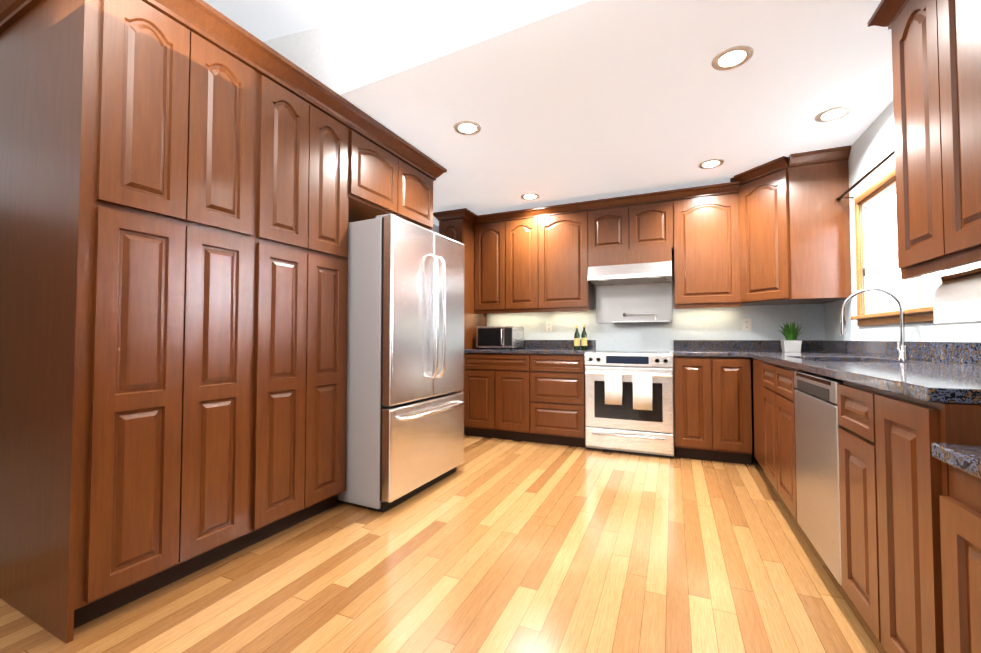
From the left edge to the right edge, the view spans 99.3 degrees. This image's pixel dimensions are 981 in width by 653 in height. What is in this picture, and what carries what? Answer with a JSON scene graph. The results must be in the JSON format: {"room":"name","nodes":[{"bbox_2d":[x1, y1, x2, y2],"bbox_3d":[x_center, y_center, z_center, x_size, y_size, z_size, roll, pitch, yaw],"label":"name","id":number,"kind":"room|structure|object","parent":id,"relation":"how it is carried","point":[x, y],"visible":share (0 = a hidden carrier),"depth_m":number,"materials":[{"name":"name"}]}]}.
{"room":"kitchen","nodes":[
{"label":"kitchen","id":0,"kind":"room"},
{"bbox_2d":[262,0,588,93],"bbox_3d":[-2.095,-1.668,3.113,7.850,0.609,0.534,-1,-2,24],"label":"ceiling","id":1,"kind":"structure","parent":0,"point":[340,57],"depth_m":2.28,"materials":[{"name":"white paint"}]},
{"bbox_2d":[433,224,437,232],"bbox_3d":[-1.476,-0.098,3.650,0.100,2.500,3.750,-1,-2,24],"label":"wall","id":2,"kind":"structure","parent":0,"point":[435,228],"depth_m":5.33,"materials":[{"name":"grey paint"}]},
{"bbox_2d":[0,435,886,652],"bbox_3d":[-0.329,1.128,1.044,4.260,0.100,7.840,-1,-2,24],"label":"floor","id":3,"kind":"structure","parent":0,"point":[493,545],"depth_m":1.82,"materials":[{"name":"brown wood"}]},
{"bbox_2d":[0,0,446,643],"bbox_3d":[-1.312,-0.123,2.643,0.924,2.492,2.412,-1,-2,26],"label":"pantry","id":4,"kind":"object","parent":3,"relation":"on","point":[190,190],"visible":0.98,"depth_m":1.73,"materials":[{"name":"brown wood"}]},
{"bbox_2d":[337,213,463,512],"bbox_3d":[-0.868,0.231,3.121,1.188,1.812,0.905,-1,-2,26],"label":"fridge","id":5,"kind":"object","parent":3,"relation":"on","point":[405,382],"visible":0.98,"depth_m":2.62,"materials":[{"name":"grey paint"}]},
{"bbox_2d":[433,209,460,391],"bbox_3d":[-0.351,-0.034,4.828,0.364,2.440,0.679,-1,-2,24],"label":"tall cabinet","id":6,"kind":"object","parent":3,"relation":"on","point":[449,221],"depth_m":4.57,"materials":[{"name":"brown wood"}]},
{"bbox_2d":[461,208,528,441],"bbox_3d":[0.164,-0.040,4.603,0.760,2.440,0.679,-1,-2,24],"label":"tall cabinet","id":7,"kind":"object","parent":3,"relation":"on","point":[496,385],"depth_m":4.36,"materials":[{"name":"brown wood"}]},
{"bbox_2d":[464,340,595,354],"bbox_3d":[0.420,0.215,4.503,1.300,0.135,0.648,-1,-2,24],"label":"countertop","id":8,"kind":"structure","parent":7,"relation":"on","point":[530,346],"depth_m":4.50,"materials":[{"name":"stone"}]},
{"bbox_2d":[476,326,523,348],"bbox_3d":[0.107,0.127,4.717,0.440,0.250,0.395,-1,-2,24],"label":"microwave","id":9,"kind":"object","parent":8,"relation":"on","point":[510,337],"visible":0.98,"depth_m":4.58,"materials":[{"name":"silver metal"}]},
{"bbox_2d":[574,326,579,349],"bbox_3d":[0.918,0.118,4.426,0.064,0.251,0.064,-1,-2,24],"label":"bottle","id":10,"kind":"object","parent":8,"relation":"on","point":[576,340],"visible":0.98,"depth_m":4.40,"materials":[{"name":"green glass"}]},
{"bbox_2d":[581,325,586,349],"bbox_3d":[0.994,0.112,4.425,0.064,0.263,0.064,-1,-2,24],"label":"bottle","id":11,"kind":"object","parent":8,"relation":"on","point":[584,340],"visible":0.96,"depth_m":4.40,"materials":[{"name":"green glass"}]},
{"bbox_2d":[529,354,586,447],"bbox_3d":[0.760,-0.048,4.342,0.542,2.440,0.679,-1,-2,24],"label":"base cabinet","id":12,"kind":"object","parent":3,"relation":"on","point":[539,398],"depth_m":4.06,"materials":[{"name":"brown wood"}]},
{"bbox_2d":[584,351,673,457],"bbox_3d":[1.349,0.704,4.022,0.766,0.919,0.702,-1,-2,24],"label":"range","id":13,"kind":"object","parent":3,"relation":"on","point":[625,427],"visible":0.96,"depth_m":3.76,"materials":[{"name":"silver metal"}]},
{"bbox_2d":[605,372,622,404],"bbox_3d":[1.110,0.557,3.761,0.150,0.286,0.050,-1,-2,24],"label":"hanging towel","id":14,"kind":"object","parent":13,"relation":"hanging from","point":[613,389],"visible":1,"depth_m":3.74,"materials":[{"name":"fabric"}]},
{"bbox_2d":[633,373,651,409],"bbox_3d":[1.335,0.570,3.662,0.160,0.316,0.051,-1,-2,24],"label":"hanging towel","id":15,"kind":"object","parent":13,"relation":"hanging from","point":[642,391],"visible":1,"depth_m":3.64,"materials":[{"name":"fabric"}]},
{"bbox_2d":[674,356,716,460],"bbox_3d":[1.861,0.712,3.863,0.290,0.893,0.635,-1,-2,24],"label":"base cabinet","id":16,"kind":"object","parent":3,"relation":"on","point":[693,375],"depth_m":3.58,"materials":[{"name":"brown wood"}]},
{"bbox_2d":[713,357,752,464],"bbox_3d":[2.127,0.709,3.746,0.290,0.893,0.635,-1,-2,24],"label":"base cabinet","id":17,"kind":"object","parent":3,"relation":"on","point":[732,397],"depth_m":3.46,"materials":[{"name":"brown wood"}]},
{"bbox_2d":[673,340,743,356],"bbox_3d":[1.971,0.195,3.823,0.534,0.135,0.652,-1,-2,24],"label":"countertop","id":18,"kind":"structure","parent":17,"relation":"on","point":[728,348],"depth_m":4.02,"materials":[{"name":"stone"}]},
{"bbox_2d":[751,358,758,462],"bbox_3d":[2.322,0.688,3.031,0.675,0.892,0.554,-1,-2,24],"label":"base cabinet","id":19,"kind":"object","parent":3,"relation":"on","point":[754,362],"depth_m":3.27,"materials":[{"name":"brown wood"}]},
{"bbox_2d":[759,360,774,487],"bbox_3d":[2.126,0.675,2.584,0.675,0.892,0.424,-1,-2,24],"label":"base cabinet","id":20,"kind":"object","parent":3,"relation":"on","point":[766,439],"depth_m":2.81,"materials":[{"name":"brown wood"}]},
{"bbox_2d":[771,363,801,519],"bbox_3d":[1.955,0.664,2.192,0.675,0.892,0.430,-1,-2,24],"label":"base cabinet","id":21,"kind":"object","parent":3,"relation":"on","point":[782,377],"depth_m":2.35,"materials":[{"name":"brown wood"}]},
{"bbox_2d":[794,371,843,585],"bbox_3d":[1.720,0.655,1.728,0.624,0.885,0.600,-1,-2,24],"label":"dishwasher","id":22,"kind":"object","parent":3,"relation":"on","point":[817,425],"visible":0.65,"depth_m":1.78,"materials":[{"name":"silver metal"}]},
{"bbox_2d":[837,381,870,628],"bbox_3d":[1.560,0.638,1.290,0.675,0.892,0.320,-1,-2,24],"label":"base cabinet","id":23,"kind":"object","parent":3,"relation":"on","point":[851,397],"depth_m":1.44,"materials":[{"name":"brown wood"}]},
{"bbox_2d":[867,387,980,652],"bbox_3d":[1.430,0.630,0.993,0.675,0.892,0.330,-1,-2,24],"label":"base cabinet","id":24,"kind":"object","parent":3,"relation":"on","point":[893,479],"depth_m":1.11,"materials":[{"name":"brown wood"}]},
{"bbox_2d":[744,340,980,404],"bbox_3d":[2.011,0.248,2.365,0.706,0.326,3.288,-1,-2,24],"label":"countertop","id":25,"kind":"structure","parent":24,"relation":"on","point":[943,372],"depth_m":1.88,"materials":[{"name":"stone"}]},
{"bbox_2d":[777,322,802,351],"bbox_3d":[2.635,0.081,3.666,0.262,0.281,0.332,-1,-2,24],"label":"potted plant","id":26,"kind":"object","parent":25,"relation":"on","point":[790,343],"visible":1,"depth_m":3.61,"materials":[{"name":"white ceramic"}]},
{"bbox_2d":[840,288,909,359],"bbox_3d":[2.165,-0.018,2.358,0.278,0.405,0.117,-1,-2,24],"label":"faucet","id":27,"kind":"object","parent":25,"relation":"on","point":[902,348],"visible":0.98,"depth_m":2.30,"materials":[{"name":"silver metal"}]},
{"bbox_2d":[939,464,980,652],"bbox_3d":[1.274,0.683,0.633,0.675,0.764,0.448,-1,-2,24],"label":"base cabinet","id":28,"kind":"object","parent":3,"relation":"on","point":[960,518],"visible":0.93,"depth_m":0.88,"materials":[{"name":"brown wood"}]},
{"bbox_2d":[932,442,980,478],"bbox_3d":[0.910,0.206,-0.176,0.688,0.138,2.248,-1,-2,24],"label":"countertop","id":29,"kind":"structure","parent":28,"relation":"on","point":[966,458],"depth_m":0.91,"materials":[{"name":"stone"}]},
{"bbox_2d":[203,0,892,225],"bbox_3d":[-2.257,-1.751,1.970,8.470,0.709,7.840,-1,-2,24],"label":"ceiling","id":30,"kind":"structure","parent":0,"point":[590,100],"depth_m":2.51,"materials":[{"name":"paint"}]},
{"bbox_2d":[454,121,480,134],"bbox_3d":[-0.160,-1.367,2.876,0.190,0.006,0.190,-1,-2,24],"label":"recessed light","id":31,"kind":"object","parent":30,"relation":"in","point":[467,127],"visible":1,"depth_m":2.87,"materials":[{"name":"white plastic"}]},
{"bbox_2d":[521,193,538,199],"bbox_3d":[0.404,-1.327,4.266,0.190,0.006,0.190,-1,-2,24],"label":"recessed light","id":32,"kind":"object","parent":30,"relation":"in","point":[530,196],"visible":1,"depth_m":4.26,"materials":[{"name":"white plastic"}]},
{"bbox_2d":[698,159,723,168],"bbox_3d":[1.834,-1.351,3.467,0.190,0.006,0.190,-1,-2,24],"label":"recessed light","id":33,"kind":"object","parent":30,"relation":"in","point":[710,164],"visible":1,"depth_m":3.46,"materials":[{"name":"white plastic"}]},
{"bbox_2d":[711,45,753,70],"bbox_3d":[1.252,-1.388,2.161,0.190,0.006,0.190,-1,-2,24],"label":"recessed light","id":34,"kind":"object","parent":30,"relation":"in","point":[732,57],"visible":1,"depth_m":2.15,"materials":[{"name":"white plastic"}]},
{"bbox_2d":[815,106,851,121],"bbox_3d":[2.218,-1.373,2.699,0.190,0.006,0.190,-1,-2,24],"label":"recessed light","id":35,"kind":"object","parent":30,"relation":"in","point":[834,113],"visible":1,"depth_m":2.69,"materials":[{"name":"white plastic"}]},
{"bbox_2d":[438,226,824,449],"bbox_3d":[1.211,-0.070,4.603,4.260,2.500,0.150,-1,-2,24],"label":"wall","id":36,"kind":"structure","parent":0,"point":[722,323],"depth_m":4.23,"materials":[{"name":"paint"}]},
{"bbox_2d":[474,212,505,313],"bbox_3d":[0.049,-0.699,4.830,0.379,1.110,0.389,-1,-2,24],"label":"upper cabinet","id":37,"kind":"object","parent":36,"relation":"attached to","point":[490,229],"depth_m":4.69,"materials":[{"name":"brown wood"}]},
{"bbox_2d":[506,208,537,312],"bbox_3d":[0.396,-0.703,4.678,0.379,1.110,0.389,-1,-2,24],"label":"upper cabinet","id":38,"kind":"object","parent":36,"relation":"attached to","point":[521,225],"depth_m":4.54,"materials":[{"name":"brown wood"}]},
{"bbox_2d":[546,322,551,331],"bbox_3d":[0.666,0.004,4.752,0.072,0.116,0.008,-1,-2,24],"label":"electrical outlet","id":39,"kind":"object","parent":36,"relation":"attached to","point":[548,326],"visible":1,"depth_m":4.75,"materials":[{"name":"white plastic"}]},
{"bbox_2d":[538,201,589,311],"bbox_3d":[0.813,-0.709,4.496,0.530,1.110,0.389,-1,-2,24],"label":"upper cabinet","id":40,"kind":"object","parent":36,"relation":"attached to","point":[563,229],"depth_m":4.35,"materials":[{"name":"brown wood"}]},
{"bbox_2d":[590,196,629,309],"bbox_3d":[1.239,-0.714,4.310,0.400,1.110,0.389,-1,-2,24],"label":"upper cabinet","id":41,"kind":"object","parent":36,"relation":"attached to","point":[609,217],"depth_m":4.17,"materials":[{"name":"brown wood"}]},
{"bbox_2d":[587,247,671,285],"bbox_3d":[1.401,-0.588,4.178,0.762,0.279,0.497,-1,-2,24],"label":"range hood","id":42,"kind":"object","parent":36,"relation":"attached to","point":[642,266],"visible":1,"depth_m":3.99,"materials":[{"name":"silver metal"}]},
{"bbox_2d":[596,283,671,322],"bbox_3d":[1.484,-0.243,4.359,0.762,0.402,0.112,-1,-2,24],"label":"backsplash panel","id":43,"kind":"object","parent":36,"relation":"attached to","point":[637,303],"visible":1,"depth_m":4.38,"materials":[{"name":"grey metal"}]},
{"bbox_2d":[630,190,677,308],"bbox_3d":[1.605,-0.719,4.150,0.400,1.110,0.389,-1,-2,24],"label":"upper cabinet","id":44,"kind":"object","parent":36,"relation":"attached to","point":[651,214],"depth_m":4.01,"materials":[{"name":"brown wood"}]},
{"bbox_2d":[674,182,745,308],"bbox_3d":[2.036,-0.724,3.961,0.540,1.110,0.389,-1,-2,24],"label":"upper cabinet","id":45,"kind":"object","parent":36,"relation":"attached to","point":[701,213],"depth_m":3.83,"materials":[{"name":"brown wood"}]},
{"bbox_2d":[742,318,750,330],"bbox_3d":[2.444,-0.018,3.975,0.072,0.116,0.008,-1,-2,24],"label":"electrical outlet","id":46,"kind":"object","parent":36,"relation":"attached to","point":[746,324],"visible":1,"depth_m":3.97,"materials":[{"name":"white plastic"}]},
{"bbox_2d":[730,145,851,305],"bbox_3d":[2.509,-0.780,3.589,0.750,1.140,0.700,-1,-2,24],"label":"upper cabinet","id":47,"kind":"object","parent":36,"relation":"attached to","point":[775,231],"depth_m":3.33,"materials":[{"name":"brown wood"}]},
{"bbox_2d":[824,101,980,341],"bbox_3d":[1.524,-0.447,0.197,0.150,3.000,7.690,-1,-2,24],"label":"wall","id":48,"kind":"structure","parent":0,"point":[873,145],"depth_m":2.80,"materials":[{"name":"paint"}]},
{"bbox_2d":[836,150,894,200],"bbox_3d":[2.373,-0.995,2.451,0.086,0.040,1.614,-1,-2,24],"label":"curtain rod","id":49,"kind":"object","parent":48,"relation":"attached to","point":[885,159],"visible":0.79,"depth_m":2.73,"materials":[{"name":"brown metal"}]},
{"bbox_2d":[867,0,934,279],"bbox_3d":[1.784,-0.774,1.548,0.439,1.150,0.412,-1,-2,24],"label":"upper cabinet","id":50,"kind":"object","parent":48,"relation":"attached to","point":[895,15],"depth_m":1.66,"materials":[{"name":"brown wood"}]},
{"bbox_2d":[933,267,980,323],"bbox_3d":[1.684,-0.111,1.367,0.146,0.184,0.540,-1,-2,24],"label":"paper towel holder","id":51,"kind":"object","parent":50,"relation":"attached to","point":[956,297],"visible":1,"depth_m":1.48,"materials":[{"name":"white wood"}]},
{"bbox_2d":[851,168,971,325],"bbox_3d":[2.390,-0.489,2.385,0.085,0.934,1.474,-1,-2,24],"label":"window","id":52,"kind":"structure","parent":48,"relation":"in","point":[876,238],"depth_m":2.71,"materials":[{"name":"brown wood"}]},
{"bbox_2d":[911,0,980,271],"bbox_3d":[1.632,-0.784,1.201,0.439,1.150,0.346,-1,-2,24],"label":"upper cabinet","id":53,"kind":"object","parent":48,"relation":"attached to","point":[936,57],"depth_m":1.39,"materials":[{"name":"brown wood"}]}
]}

